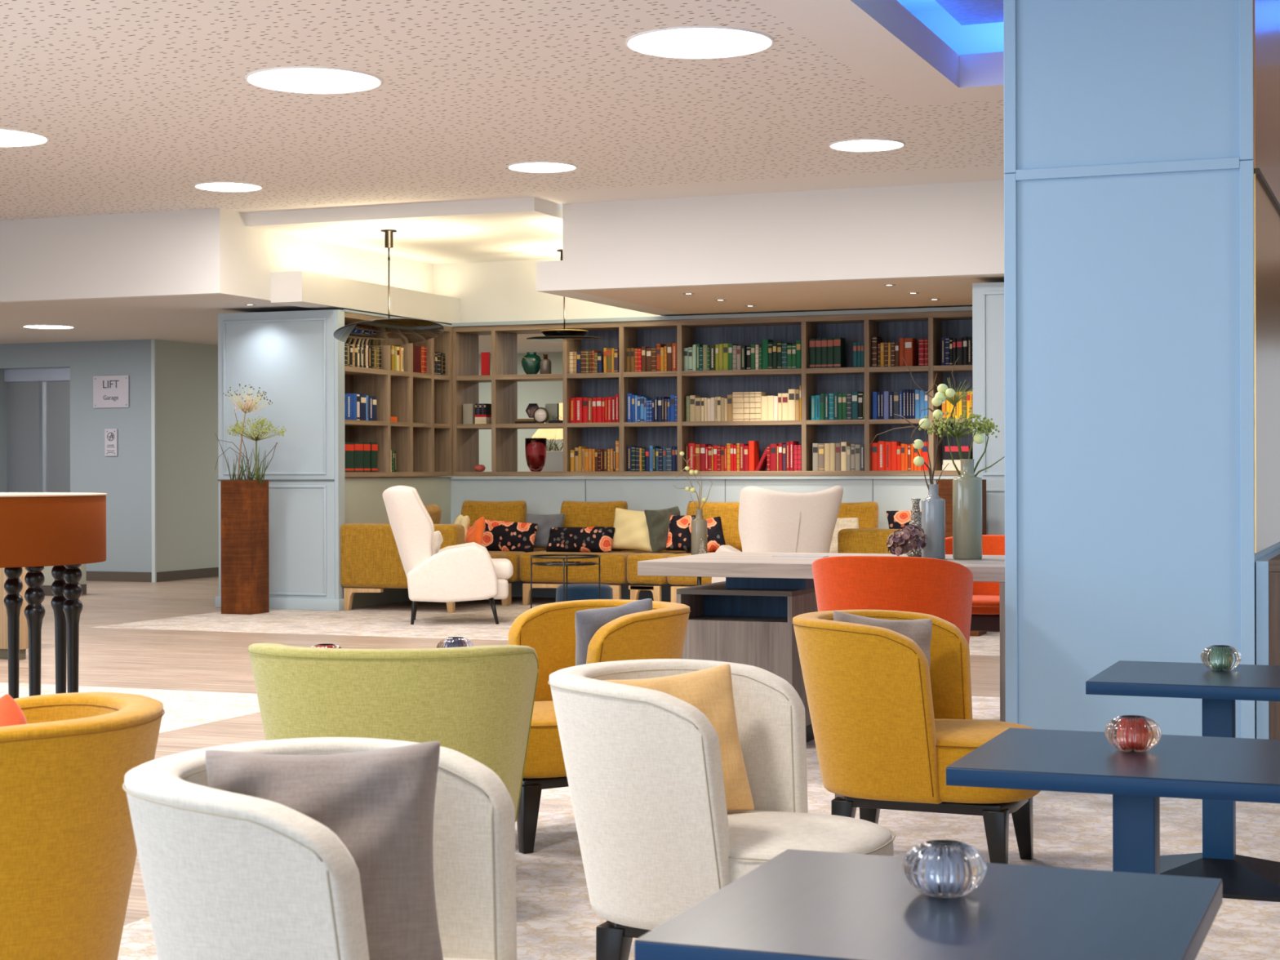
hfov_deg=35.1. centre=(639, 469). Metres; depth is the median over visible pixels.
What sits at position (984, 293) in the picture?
trim
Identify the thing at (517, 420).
book
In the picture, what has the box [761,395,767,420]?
book
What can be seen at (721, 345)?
book
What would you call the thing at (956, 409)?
book
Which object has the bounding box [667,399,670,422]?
book
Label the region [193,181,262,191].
recessed light
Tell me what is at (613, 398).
book
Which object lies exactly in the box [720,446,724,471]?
book
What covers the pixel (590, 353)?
book
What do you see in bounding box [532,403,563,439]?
pendant lamp
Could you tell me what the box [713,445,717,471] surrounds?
book
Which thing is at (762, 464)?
book
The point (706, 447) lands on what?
book
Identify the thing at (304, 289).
trim
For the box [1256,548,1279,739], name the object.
sideboard
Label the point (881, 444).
book
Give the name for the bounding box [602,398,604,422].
book
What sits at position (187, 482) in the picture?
wall
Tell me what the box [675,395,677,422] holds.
book
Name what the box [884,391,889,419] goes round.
book
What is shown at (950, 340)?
book
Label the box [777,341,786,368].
book
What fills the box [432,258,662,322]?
wall
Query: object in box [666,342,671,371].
book
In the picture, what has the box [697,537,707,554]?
vase
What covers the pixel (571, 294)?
trim
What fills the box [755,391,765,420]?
book
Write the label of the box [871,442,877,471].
book
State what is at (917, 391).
book
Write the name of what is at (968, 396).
book
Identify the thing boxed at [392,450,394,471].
book
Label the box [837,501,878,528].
sofa section
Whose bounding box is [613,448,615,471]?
book
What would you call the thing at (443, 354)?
book
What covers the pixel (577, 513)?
cushion
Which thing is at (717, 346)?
book
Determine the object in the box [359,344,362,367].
book
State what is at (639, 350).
book
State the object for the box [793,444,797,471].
book
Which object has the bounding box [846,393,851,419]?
book
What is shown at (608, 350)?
book
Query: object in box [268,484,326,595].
trim
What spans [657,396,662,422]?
book
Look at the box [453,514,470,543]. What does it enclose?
cushion
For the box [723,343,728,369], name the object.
book
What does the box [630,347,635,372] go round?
book
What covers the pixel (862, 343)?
book
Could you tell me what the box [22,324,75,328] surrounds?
recessed light
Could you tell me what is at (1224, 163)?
trim
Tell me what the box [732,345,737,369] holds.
book
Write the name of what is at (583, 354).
book
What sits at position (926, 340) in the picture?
book
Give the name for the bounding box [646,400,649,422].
book
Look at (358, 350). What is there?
book
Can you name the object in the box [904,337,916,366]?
book
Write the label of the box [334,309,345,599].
trim
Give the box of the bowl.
[474,464,485,471]
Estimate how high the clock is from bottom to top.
0.160 m
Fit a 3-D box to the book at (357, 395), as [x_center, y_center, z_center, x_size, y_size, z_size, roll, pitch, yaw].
[-2.651,-0.573,18.588,0.152,0.238,0.062,0,0,21]
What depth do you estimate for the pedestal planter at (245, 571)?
17.67 m
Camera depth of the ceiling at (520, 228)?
17.47 m
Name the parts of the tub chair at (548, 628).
leg, seat, frame, backrest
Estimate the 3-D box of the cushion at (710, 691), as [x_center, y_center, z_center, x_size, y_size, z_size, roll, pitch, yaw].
[0.087,0.644,4.732,0.346,0.367,0.168,0,0,-17]
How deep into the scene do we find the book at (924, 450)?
18.55 m
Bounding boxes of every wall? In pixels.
[0,339,151,572]
[155,339,218,572]
[217,309,450,608]
[223,208,432,301]
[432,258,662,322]
[450,475,942,599]
[478,351,741,476]
[972,282,1004,534]
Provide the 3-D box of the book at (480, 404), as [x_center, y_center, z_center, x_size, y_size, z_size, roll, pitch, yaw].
[-1.568,-0.607,20.300,0.024,0.110,0.151,0,0,21]
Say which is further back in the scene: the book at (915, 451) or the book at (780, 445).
the book at (780, 445)
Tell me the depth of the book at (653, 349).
19.50 m
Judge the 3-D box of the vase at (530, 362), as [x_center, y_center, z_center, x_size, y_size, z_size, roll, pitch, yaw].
[-1.078,-1.055,20.157,0.204,0.228,0.204,0,0,44]
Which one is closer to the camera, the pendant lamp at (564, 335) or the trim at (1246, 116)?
the trim at (1246, 116)
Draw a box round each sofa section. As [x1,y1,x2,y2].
[340,503,509,613]
[461,500,546,604]
[519,500,648,604]
[626,550,688,601]
[666,501,742,603]
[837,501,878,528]
[837,528,906,554]
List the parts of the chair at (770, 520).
arm, backrest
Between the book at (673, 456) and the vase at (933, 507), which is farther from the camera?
the book at (673, 456)
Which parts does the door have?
header panel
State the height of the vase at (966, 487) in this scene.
0.444 m
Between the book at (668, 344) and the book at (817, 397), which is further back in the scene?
the book at (668, 344)
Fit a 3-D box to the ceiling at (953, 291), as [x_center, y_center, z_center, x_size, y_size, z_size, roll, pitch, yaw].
[6.768,-1.523,19.599,11.620,0.040,10.560,0,0,21]
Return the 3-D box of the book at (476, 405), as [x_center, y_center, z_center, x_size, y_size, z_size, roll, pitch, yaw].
[-1.614,-0.607,20.318,0.024,0.110,0.151,0,0,21]
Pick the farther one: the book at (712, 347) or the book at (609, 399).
the book at (609, 399)
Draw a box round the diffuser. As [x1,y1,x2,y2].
[26,325,71,328]
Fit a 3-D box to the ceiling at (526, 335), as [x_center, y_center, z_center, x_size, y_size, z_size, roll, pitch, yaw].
[0.526,-1.506,23.739,2.620,0.040,7.380,0,0,21]
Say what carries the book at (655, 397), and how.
on the bookshelf at (504, 378)
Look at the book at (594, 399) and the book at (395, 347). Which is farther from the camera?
the book at (594, 399)
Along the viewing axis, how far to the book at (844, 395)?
18.82 m
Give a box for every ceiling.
[0,0,1004,220]
[0,293,562,354]
[244,196,562,264]
[516,333,562,342]
[572,275,1004,315]
[897,0,943,12]
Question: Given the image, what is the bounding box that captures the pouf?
[555,583,613,602]
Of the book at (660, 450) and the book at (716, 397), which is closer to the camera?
the book at (716, 397)
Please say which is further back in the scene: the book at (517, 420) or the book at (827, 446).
the book at (517, 420)
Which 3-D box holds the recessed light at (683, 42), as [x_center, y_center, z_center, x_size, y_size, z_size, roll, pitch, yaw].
[0.306,-2.191,10.400,0.766,0.010,0.766,0,0,21]
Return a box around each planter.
[220,480,269,614]
[532,436,583,476]
[935,479,986,636]
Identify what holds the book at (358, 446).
on the bookshelf at (421, 437)
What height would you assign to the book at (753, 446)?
0.285 m
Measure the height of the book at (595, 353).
0.200 m
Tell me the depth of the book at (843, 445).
18.82 m
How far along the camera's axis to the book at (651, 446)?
19.52 m
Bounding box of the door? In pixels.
[4,367,70,492]
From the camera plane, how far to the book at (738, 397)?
19.19 m
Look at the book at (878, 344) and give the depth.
18.70 m
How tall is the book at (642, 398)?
0.247 m
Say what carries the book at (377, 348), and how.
on the bookshelf at (421, 437)
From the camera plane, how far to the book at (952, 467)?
18.46 m
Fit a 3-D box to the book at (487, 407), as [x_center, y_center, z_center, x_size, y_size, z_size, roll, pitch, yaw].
[-1.522,-0.607,20.283,0.024,0.110,0.151,0,0,21]
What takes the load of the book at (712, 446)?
on the bookshelf at (504, 378)
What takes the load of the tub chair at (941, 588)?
on the floor
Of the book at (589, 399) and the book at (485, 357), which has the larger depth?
the book at (485, 357)
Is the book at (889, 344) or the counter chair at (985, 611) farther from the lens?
the book at (889, 344)
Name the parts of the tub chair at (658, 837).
leg, frame, backrest, seat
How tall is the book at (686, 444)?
0.268 m
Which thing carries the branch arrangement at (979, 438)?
in the vase at (966, 487)
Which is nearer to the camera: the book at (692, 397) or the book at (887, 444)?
the book at (887, 444)
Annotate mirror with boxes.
[525,403,539,417]
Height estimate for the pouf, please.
0.300 m
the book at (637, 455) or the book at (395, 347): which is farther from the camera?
the book at (637, 455)
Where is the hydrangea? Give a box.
[886,524,928,556]
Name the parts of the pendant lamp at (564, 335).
rod, lamp shade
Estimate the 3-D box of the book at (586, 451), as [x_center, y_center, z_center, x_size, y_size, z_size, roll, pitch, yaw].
[-0.494,-0.095,19.840,0.040,0.219,0.158,0,0,21]
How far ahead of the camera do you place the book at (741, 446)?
19.19 m
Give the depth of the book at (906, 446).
18.60 m
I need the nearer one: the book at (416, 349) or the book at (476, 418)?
the book at (416, 349)
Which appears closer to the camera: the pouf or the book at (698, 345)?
the pouf
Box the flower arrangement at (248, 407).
[214,383,286,484]
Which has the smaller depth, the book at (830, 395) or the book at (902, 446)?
the book at (902, 446)
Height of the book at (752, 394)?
0.274 m
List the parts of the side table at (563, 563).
leg, leg, leg, leg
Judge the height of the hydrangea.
0.158 m
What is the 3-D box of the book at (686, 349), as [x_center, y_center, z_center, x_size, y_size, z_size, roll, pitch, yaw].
[0.469,-1.056,19.471,0.044,0.221,0.170,0,0,21]
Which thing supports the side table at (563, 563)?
on the floor
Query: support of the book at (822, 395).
on the bookshelf at (504, 378)
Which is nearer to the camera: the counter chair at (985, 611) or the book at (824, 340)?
the counter chair at (985, 611)
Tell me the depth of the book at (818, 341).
18.91 m
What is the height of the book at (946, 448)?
0.049 m
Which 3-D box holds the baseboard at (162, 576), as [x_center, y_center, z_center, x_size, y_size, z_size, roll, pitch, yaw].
[-4.235,1.206,25.936,0.020,0.110,6.750,0,0,21]
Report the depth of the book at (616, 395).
19.64 m
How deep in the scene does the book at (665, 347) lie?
19.47 m
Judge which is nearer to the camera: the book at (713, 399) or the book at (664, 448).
the book at (713, 399)
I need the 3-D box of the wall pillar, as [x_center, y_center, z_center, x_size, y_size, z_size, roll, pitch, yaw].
[2.176,-0.478,8.569,0.939,3.445,1.650,0,0,21]
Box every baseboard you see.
[86,571,151,582]
[156,567,218,582]
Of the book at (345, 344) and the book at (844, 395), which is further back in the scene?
the book at (844, 395)
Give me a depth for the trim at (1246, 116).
7.63 m
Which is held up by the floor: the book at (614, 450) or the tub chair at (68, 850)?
the tub chair at (68, 850)
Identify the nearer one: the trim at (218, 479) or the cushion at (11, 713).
the cushion at (11, 713)
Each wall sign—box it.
[93,375,128,408]
[104,428,117,456]
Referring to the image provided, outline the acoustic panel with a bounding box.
[935,0,1003,25]
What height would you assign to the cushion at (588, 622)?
0.350 m
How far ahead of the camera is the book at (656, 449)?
19.50 m
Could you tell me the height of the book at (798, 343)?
0.268 m
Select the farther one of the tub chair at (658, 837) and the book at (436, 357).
the book at (436, 357)
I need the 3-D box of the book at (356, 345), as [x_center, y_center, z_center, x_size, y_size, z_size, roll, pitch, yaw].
[-2.668,-1.041,18.553,0.160,0.207,0.059,0,0,21]
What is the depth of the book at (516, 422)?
20.05 m
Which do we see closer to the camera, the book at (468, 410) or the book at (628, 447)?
the book at (628, 447)
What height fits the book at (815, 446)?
0.258 m
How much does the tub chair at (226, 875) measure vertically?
0.784 m
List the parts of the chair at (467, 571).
backrest, leg, leg, arm, arm, leg, seat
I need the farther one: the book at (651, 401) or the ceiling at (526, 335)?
the ceiling at (526, 335)
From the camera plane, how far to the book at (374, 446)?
18.81 m
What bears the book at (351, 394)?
on the bookshelf at (421, 437)
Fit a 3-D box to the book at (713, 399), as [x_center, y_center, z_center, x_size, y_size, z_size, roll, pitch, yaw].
[0.721,-0.576,19.364,0.040,0.227,0.167,0,0,21]
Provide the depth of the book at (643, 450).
19.55 m
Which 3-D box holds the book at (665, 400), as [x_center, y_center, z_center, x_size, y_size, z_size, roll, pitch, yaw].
[0.275,-0.572,19.535,0.030,0.221,0.154,0,0,21]
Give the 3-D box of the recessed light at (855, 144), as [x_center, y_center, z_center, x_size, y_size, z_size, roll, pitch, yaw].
[1.534,-2.194,13.695,0.516,0.010,0.516,0,0,21]
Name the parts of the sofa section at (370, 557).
leg, arm, leg, seat, leg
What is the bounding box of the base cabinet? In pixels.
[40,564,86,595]
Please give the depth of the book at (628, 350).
19.60 m
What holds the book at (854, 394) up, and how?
on the bookshelf at (504, 378)
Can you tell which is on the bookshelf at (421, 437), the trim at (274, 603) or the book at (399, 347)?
the book at (399, 347)
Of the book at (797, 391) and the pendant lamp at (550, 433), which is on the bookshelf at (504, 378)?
the book at (797, 391)
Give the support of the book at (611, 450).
on the bookshelf at (504, 378)
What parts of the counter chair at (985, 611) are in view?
backrest, seat frame, seat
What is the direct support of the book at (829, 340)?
on the bookshelf at (504, 378)
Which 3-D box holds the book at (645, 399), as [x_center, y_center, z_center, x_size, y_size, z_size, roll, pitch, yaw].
[0.077,-0.577,19.607,0.023,0.233,0.152,0,0,21]
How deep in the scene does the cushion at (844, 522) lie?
17.77 m
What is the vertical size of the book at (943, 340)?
0.256 m
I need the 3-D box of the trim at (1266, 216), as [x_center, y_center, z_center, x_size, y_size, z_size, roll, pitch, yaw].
[2.616,-0.402,8.398,0.006,1.430,1.650,0,0,21]
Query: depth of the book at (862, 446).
18.76 m
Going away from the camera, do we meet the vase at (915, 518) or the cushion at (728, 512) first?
the vase at (915, 518)
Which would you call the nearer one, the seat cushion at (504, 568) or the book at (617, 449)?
the seat cushion at (504, 568)
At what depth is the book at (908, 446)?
18.60 m
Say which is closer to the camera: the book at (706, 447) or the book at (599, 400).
the book at (706, 447)
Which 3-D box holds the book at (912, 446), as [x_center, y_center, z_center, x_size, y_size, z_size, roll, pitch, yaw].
[2.529,-0.117,18.669,0.028,0.247,0.177,0,0,21]
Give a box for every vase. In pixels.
[521,351,541,374]
[524,438,546,471]
[539,354,551,373]
[691,509,707,555]
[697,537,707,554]
[906,498,921,556]
[921,484,945,559]
[952,458,982,559]
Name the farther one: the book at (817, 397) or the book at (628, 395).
the book at (628, 395)
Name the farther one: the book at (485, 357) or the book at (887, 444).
the book at (485, 357)
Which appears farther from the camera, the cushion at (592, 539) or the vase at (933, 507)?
the cushion at (592, 539)
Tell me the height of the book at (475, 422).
0.024 m
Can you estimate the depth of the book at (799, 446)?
18.98 m
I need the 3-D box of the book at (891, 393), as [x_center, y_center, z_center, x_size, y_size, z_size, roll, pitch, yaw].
[2.342,-0.592,18.738,0.042,0.250,0.162,0,0,21]
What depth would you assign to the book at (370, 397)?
18.75 m
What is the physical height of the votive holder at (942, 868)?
0.075 m
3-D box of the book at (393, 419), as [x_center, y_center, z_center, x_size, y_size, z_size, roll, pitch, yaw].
[-2.418,-0.479,19.182,0.160,0.050,0.200,0,0,21]
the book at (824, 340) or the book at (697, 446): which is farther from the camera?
the book at (697, 446)
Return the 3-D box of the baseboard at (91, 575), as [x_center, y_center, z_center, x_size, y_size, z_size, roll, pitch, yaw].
[-5.981,1.211,22.998,1.140,0.110,0.017,0,0,21]
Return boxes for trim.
[151,338,156,582]
[215,596,343,610]
[217,479,333,480]
[222,317,326,475]
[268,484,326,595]
[271,271,460,324]
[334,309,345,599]
[339,309,453,327]
[450,475,958,479]
[451,306,972,326]
[544,290,687,315]
[911,8,1003,54]
[982,291,1004,475]
[986,488,1004,491]
[1003,0,1017,723]
[1015,156,1239,180]
[1239,0,1254,738]
[1253,0,1279,204]
[1253,168,1279,214]
[1253,173,1279,553]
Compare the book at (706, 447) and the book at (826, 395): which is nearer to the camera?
the book at (826, 395)
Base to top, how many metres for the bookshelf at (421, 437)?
1.495 m
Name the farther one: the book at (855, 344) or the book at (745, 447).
the book at (745, 447)
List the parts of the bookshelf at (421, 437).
panel, shelf, shelf, corner post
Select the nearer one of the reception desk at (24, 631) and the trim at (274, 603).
the reception desk at (24, 631)
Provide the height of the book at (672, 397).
0.256 m
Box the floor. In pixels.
[0,576,1279,959]
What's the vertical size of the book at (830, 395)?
0.250 m
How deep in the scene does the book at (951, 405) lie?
18.45 m
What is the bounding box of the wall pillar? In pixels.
[1005,0,1279,738]
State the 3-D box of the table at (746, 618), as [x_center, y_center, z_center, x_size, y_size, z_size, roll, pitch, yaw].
[0.962,0.821,9.076,1.655,0.854,1.110,0,0,21]
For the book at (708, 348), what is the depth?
19.30 m
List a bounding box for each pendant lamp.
[333,229,444,345]
[526,248,602,341]
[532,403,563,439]
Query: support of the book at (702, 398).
on the bookshelf at (504, 378)
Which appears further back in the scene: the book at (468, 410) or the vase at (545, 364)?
the book at (468, 410)
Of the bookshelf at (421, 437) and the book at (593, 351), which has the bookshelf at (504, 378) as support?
the book at (593, 351)
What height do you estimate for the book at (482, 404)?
0.110 m
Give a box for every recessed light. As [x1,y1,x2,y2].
[0,128,48,146]
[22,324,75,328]
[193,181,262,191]
[244,66,382,93]
[506,161,577,173]
[625,26,774,58]
[828,138,905,151]
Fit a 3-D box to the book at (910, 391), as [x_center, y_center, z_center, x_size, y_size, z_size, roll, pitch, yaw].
[2.513,-0.601,18.670,0.023,0.267,0.167,0,0,21]
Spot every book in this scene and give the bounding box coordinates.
[344,342,347,365]
[344,393,350,419]
[344,394,345,419]
[344,441,363,471]
[344,442,354,471]
[346,342,352,366]
[346,343,349,366]
[350,393,353,419]
[352,343,355,366]
[353,393,356,420]
[355,344,357,366]
[356,393,365,420]
[356,394,359,420]
[357,344,359,367]
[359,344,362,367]
[362,442,370,471]
[363,345,366,368]
[365,345,368,368]
[365,395,368,420]
[368,345,371,368]
[368,395,372,420]
[369,442,377,471]
[370,346,374,368]
[372,395,376,421]
[373,346,376,368]
[376,346,379,368]
[378,346,382,368]
[390,345,392,370]
[391,345,394,370]
[391,416,397,422]
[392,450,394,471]
[393,346,397,370]
[394,450,395,471]
[396,346,399,370]
[399,346,401,370]
[400,347,404,371]
[413,345,420,373]
[420,346,424,373]
[424,346,426,373]
[435,351,440,374]
[435,352,437,374]
[440,352,442,374]
[442,353,445,375]
[462,404,475,424]
[475,404,477,414]
[475,414,491,417]
[475,417,491,419]
[475,419,491,422]
[475,422,491,423]
[479,403,481,414]
[480,351,489,375]
[481,403,484,414]
[484,403,491,414]
[515,418,535,421]
[515,421,537,423]
[548,420,563,422]
[568,351,573,373]
[569,398,575,422]
[570,449,574,471]
[573,351,577,373]
[574,447,578,471]
[575,397,582,422]
[577,351,581,373]
[578,446,588,471]
[580,351,586,373]
[582,397,588,422]
[582,448,584,471]
[584,448,588,471]
[586,351,588,373]
[587,397,592,422]
[588,351,592,373]
[588,448,592,471]
[591,350,601,373]
[591,448,595,471]
[592,397,596,422]
[594,352,601,373]
[595,448,598,471]
[596,397,604,422]
[597,353,603,373]
[598,448,600,471]
[600,448,603,471]
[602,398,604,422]
[603,347,608,372]
[603,448,608,471]
[604,397,607,422]
[606,347,611,372]
[607,396,611,422]
[607,448,610,471]
[610,448,613,471]
[611,348,613,372]
[611,396,616,422]
[613,347,618,372]
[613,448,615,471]
[615,394,618,422]
[615,440,619,471]
[626,348,630,372]
[626,393,636,422]
[626,445,636,471]
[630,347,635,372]
[631,395,640,422]
[631,446,641,471]
[634,348,638,372]
[635,395,637,422]
[635,447,645,471]
[637,348,641,372]
[637,395,647,422]
[639,448,641,471]
[640,396,650,422]
[641,346,650,371]
[641,448,645,471]
[644,398,651,422]
[645,448,649,471]
[646,347,651,371]
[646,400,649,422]
[649,400,652,422]
[649,445,658,471]
[651,347,656,371]
[652,399,654,422]
[653,446,661,471]
[654,396,657,422]
[655,448,658,471]
[656,343,666,371]
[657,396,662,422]
[658,448,662,471]
[660,347,664,371]
[662,396,670,422]
[662,447,666,471]
[664,346,666,371]
[664,399,667,422]
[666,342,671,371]
[666,447,671,471]
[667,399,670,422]
[670,395,675,422]
[671,342,676,371]
[671,446,675,471]
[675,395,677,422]
[675,446,677,471]
[684,347,688,370]
[685,395,689,421]
[685,443,688,471]
[688,346,693,370]
[688,443,700,471]
[689,395,700,421]
[693,344,696,370]
[695,397,701,421]
[695,444,700,471]
[696,343,703,370]
[699,346,702,370]
[700,444,711,471]
[701,397,704,421]
[702,344,710,370]
[704,397,711,421]
[705,446,708,471]
[706,346,710,370]
[707,398,711,421]
[707,445,713,471]
[710,345,715,370]
[711,397,715,421]
[711,446,713,471]
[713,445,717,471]
[715,344,719,370]
[715,396,717,421]
[717,396,724,421]
[717,445,724,471]
[719,343,723,369]
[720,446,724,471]
[721,397,726,421]
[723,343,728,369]
[724,398,727,421]
[724,445,726,471]
[726,443,735,471]
[727,395,733,421]
[728,343,737,369]
[730,444,733,471]
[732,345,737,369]
[733,391,743,421]
[733,444,737,471]
[736,443,745,471]
[737,346,741,369]
[739,444,748,471]
[741,346,746,369]
[743,391,749,421]
[743,445,748,471]
[746,346,751,369]
[748,440,759,471]
[749,391,755,421]
[751,344,758,369]
[755,345,761,368]
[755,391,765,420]
[755,448,767,471]
[758,346,761,368]
[761,338,773,368]
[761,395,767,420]
[766,446,770,471]
[767,395,773,420]
[768,342,773,368]
[769,444,778,471]
[772,342,777,368]
[773,395,777,420]
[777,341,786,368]
[777,393,782,420]
[777,446,778,471]
[778,443,786,471]
[782,342,791,368]
[782,393,788,420]
[782,444,786,471]
[786,344,791,368]
[786,442,790,471]
[788,389,795,420]
[789,440,799,471]
[791,344,795,368]
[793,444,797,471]
[795,340,801,368]
[795,389,799,420]
[797,444,801,471]
[799,386,801,420]
[808,338,815,368]
[811,395,815,420]
[812,443,818,471]
[815,338,821,368]
[815,395,820,420]
[818,443,824,471]
[820,393,824,419]
[821,337,827,368]
[824,393,829,419]
[824,443,830,471]
[826,337,833,368]
[828,392,833,419]
[830,443,835,471]
[833,337,844,367]
[833,392,838,419]
[835,443,840,471]
[838,393,842,419]
[840,441,850,471]
[842,393,846,419]
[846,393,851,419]
[846,446,850,471]
[850,444,859,471]
[851,391,857,419]
[853,342,857,367]
[854,444,860,471]
[857,342,861,367]
[857,391,864,419]
[860,444,864,471]
[861,342,864,367]
[862,392,864,419]
[871,336,881,366]
[871,391,877,419]
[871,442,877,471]
[877,343,880,366]
[877,391,880,419]
[877,440,886,471]
[880,342,884,366]
[880,391,884,419]
[884,342,889,366]
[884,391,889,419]
[884,441,890,471]
[888,342,890,366]
[888,391,893,418]
[890,342,895,366]
[890,441,901,471]
[893,391,899,418]
[894,342,899,366]
[897,445,901,471]
[899,337,904,366]
[899,391,902,418]
[900,444,908,471]
[902,389,906,418]
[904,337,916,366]
[905,444,907,471]
[906,389,912,418]
[907,444,911,471]
[909,390,911,418]
[911,390,915,418]
[911,444,914,471]
[914,448,917,471]
[915,389,919,418]
[917,448,921,471]
[918,338,924,365]
[920,390,927,418]
[921,441,928,471]
[924,338,928,365]
[924,392,928,418]
[941,337,945,365]
[942,399,946,417]
[942,459,960,464]
[942,464,960,470]
[943,451,973,459]
[944,446,973,451]
[945,337,952,364]
[946,398,950,418]
[949,338,952,364]
[950,395,954,418]
[952,338,956,364]
[954,391,958,418]
[956,337,963,364]
[958,391,962,417]
[962,391,966,417]
[963,337,967,364]
[966,391,970,417]
[967,337,972,364]
[970,391,973,416]
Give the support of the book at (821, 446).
on the bookshelf at (504, 378)
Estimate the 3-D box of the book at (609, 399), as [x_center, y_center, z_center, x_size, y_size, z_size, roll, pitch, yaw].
[-0.265,-0.583,19.764,0.042,0.247,0.190,0,0,21]
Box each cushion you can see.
[0,693,27,726]
[204,741,443,959]
[424,503,441,524]
[431,530,443,555]
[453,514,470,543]
[461,500,526,527]
[465,516,485,545]
[476,519,537,552]
[490,558,513,579]
[526,513,564,547]
[546,526,614,552]
[560,500,627,551]
[575,598,652,666]
[602,663,754,811]
[611,507,657,552]
[644,506,680,552]
[666,515,695,551]
[686,501,742,552]
[688,516,725,551]
[829,517,858,553]
[833,610,932,668]
[886,510,921,528]
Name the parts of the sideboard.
frame post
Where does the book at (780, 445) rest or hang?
on the bookshelf at (504, 378)
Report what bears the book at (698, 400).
on the bookshelf at (504, 378)
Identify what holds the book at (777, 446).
on the bookshelf at (504, 378)
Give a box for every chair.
[0,692,164,959]
[122,737,516,959]
[247,642,538,821]
[382,485,513,624]
[507,599,690,853]
[547,658,895,959]
[711,485,843,582]
[791,609,1040,864]
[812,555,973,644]
[945,534,1004,631]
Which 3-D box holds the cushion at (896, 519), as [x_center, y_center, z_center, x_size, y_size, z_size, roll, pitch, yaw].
[2.288,0.509,16.658,0.529,0.406,0.211,0,0,10]
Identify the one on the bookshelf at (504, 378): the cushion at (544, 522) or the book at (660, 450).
the book at (660, 450)
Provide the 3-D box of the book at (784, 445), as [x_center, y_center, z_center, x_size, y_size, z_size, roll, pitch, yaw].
[1.385,-0.115,19.112,0.033,0.250,0.167,0,0,21]
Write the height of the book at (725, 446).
0.239 m
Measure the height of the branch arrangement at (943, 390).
0.646 m
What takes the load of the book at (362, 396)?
on the bookshelf at (421, 437)
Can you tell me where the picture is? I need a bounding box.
[545,403,559,422]
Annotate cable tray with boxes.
[772,555,828,557]
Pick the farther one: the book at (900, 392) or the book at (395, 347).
the book at (395, 347)
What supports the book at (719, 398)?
on the bookshelf at (504, 378)
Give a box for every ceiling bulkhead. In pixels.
[0,208,226,302]
[536,179,1004,292]
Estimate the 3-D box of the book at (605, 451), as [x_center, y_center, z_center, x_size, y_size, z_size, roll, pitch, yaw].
[-0.310,-0.095,19.763,0.048,0.219,0.151,0,0,21]
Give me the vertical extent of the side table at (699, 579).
0.500 m
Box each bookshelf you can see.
[344,311,453,477]
[452,310,973,476]
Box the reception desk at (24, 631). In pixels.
[0,567,28,659]
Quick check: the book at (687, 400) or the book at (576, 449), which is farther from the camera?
the book at (576, 449)
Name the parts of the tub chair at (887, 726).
leg, leg, backrest, frame, seat, leg, leg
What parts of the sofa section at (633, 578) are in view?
leg, leg, seat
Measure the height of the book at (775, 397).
0.230 m
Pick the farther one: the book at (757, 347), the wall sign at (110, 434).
the wall sign at (110, 434)
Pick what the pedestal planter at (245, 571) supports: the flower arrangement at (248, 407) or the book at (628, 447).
the flower arrangement at (248, 407)
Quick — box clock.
[533,407,548,423]
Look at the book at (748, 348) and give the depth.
19.16 m
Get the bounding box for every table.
[0,492,106,698]
[530,554,599,608]
[634,848,1222,959]
[637,551,1005,742]
[697,577,701,585]
[946,728,1279,874]
[1085,660,1279,902]
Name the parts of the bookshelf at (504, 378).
shelf, shelf, panel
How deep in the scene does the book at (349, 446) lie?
18.40 m
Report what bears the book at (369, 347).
on the bookshelf at (421, 437)
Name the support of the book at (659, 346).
on the bookshelf at (504, 378)
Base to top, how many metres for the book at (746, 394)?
0.274 m
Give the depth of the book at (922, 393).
18.55 m
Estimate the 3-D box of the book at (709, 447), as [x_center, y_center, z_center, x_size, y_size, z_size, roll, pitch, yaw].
[0.691,-0.111,19.370,0.034,0.244,0.152,0,0,21]
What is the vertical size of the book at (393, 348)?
0.238 m
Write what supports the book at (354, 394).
on the bookshelf at (421, 437)
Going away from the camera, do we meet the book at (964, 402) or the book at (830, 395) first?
the book at (964, 402)
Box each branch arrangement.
[674,449,712,509]
[868,356,959,490]
[918,377,1004,476]
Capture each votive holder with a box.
[311,643,341,648]
[436,636,473,648]
[902,839,986,897]
[1104,715,1161,751]
[1200,644,1241,671]
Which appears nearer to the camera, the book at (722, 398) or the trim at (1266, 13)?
the trim at (1266, 13)
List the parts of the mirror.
glass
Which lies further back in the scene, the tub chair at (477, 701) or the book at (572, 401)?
the book at (572, 401)
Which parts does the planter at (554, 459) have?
pot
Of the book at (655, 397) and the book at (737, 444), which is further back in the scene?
the book at (655, 397)
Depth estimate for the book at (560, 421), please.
19.93 m
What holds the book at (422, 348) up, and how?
on the bookshelf at (421, 437)
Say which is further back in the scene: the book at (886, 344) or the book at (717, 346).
the book at (717, 346)
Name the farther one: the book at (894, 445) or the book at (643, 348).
the book at (643, 348)
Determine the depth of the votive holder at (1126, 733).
4.44 m

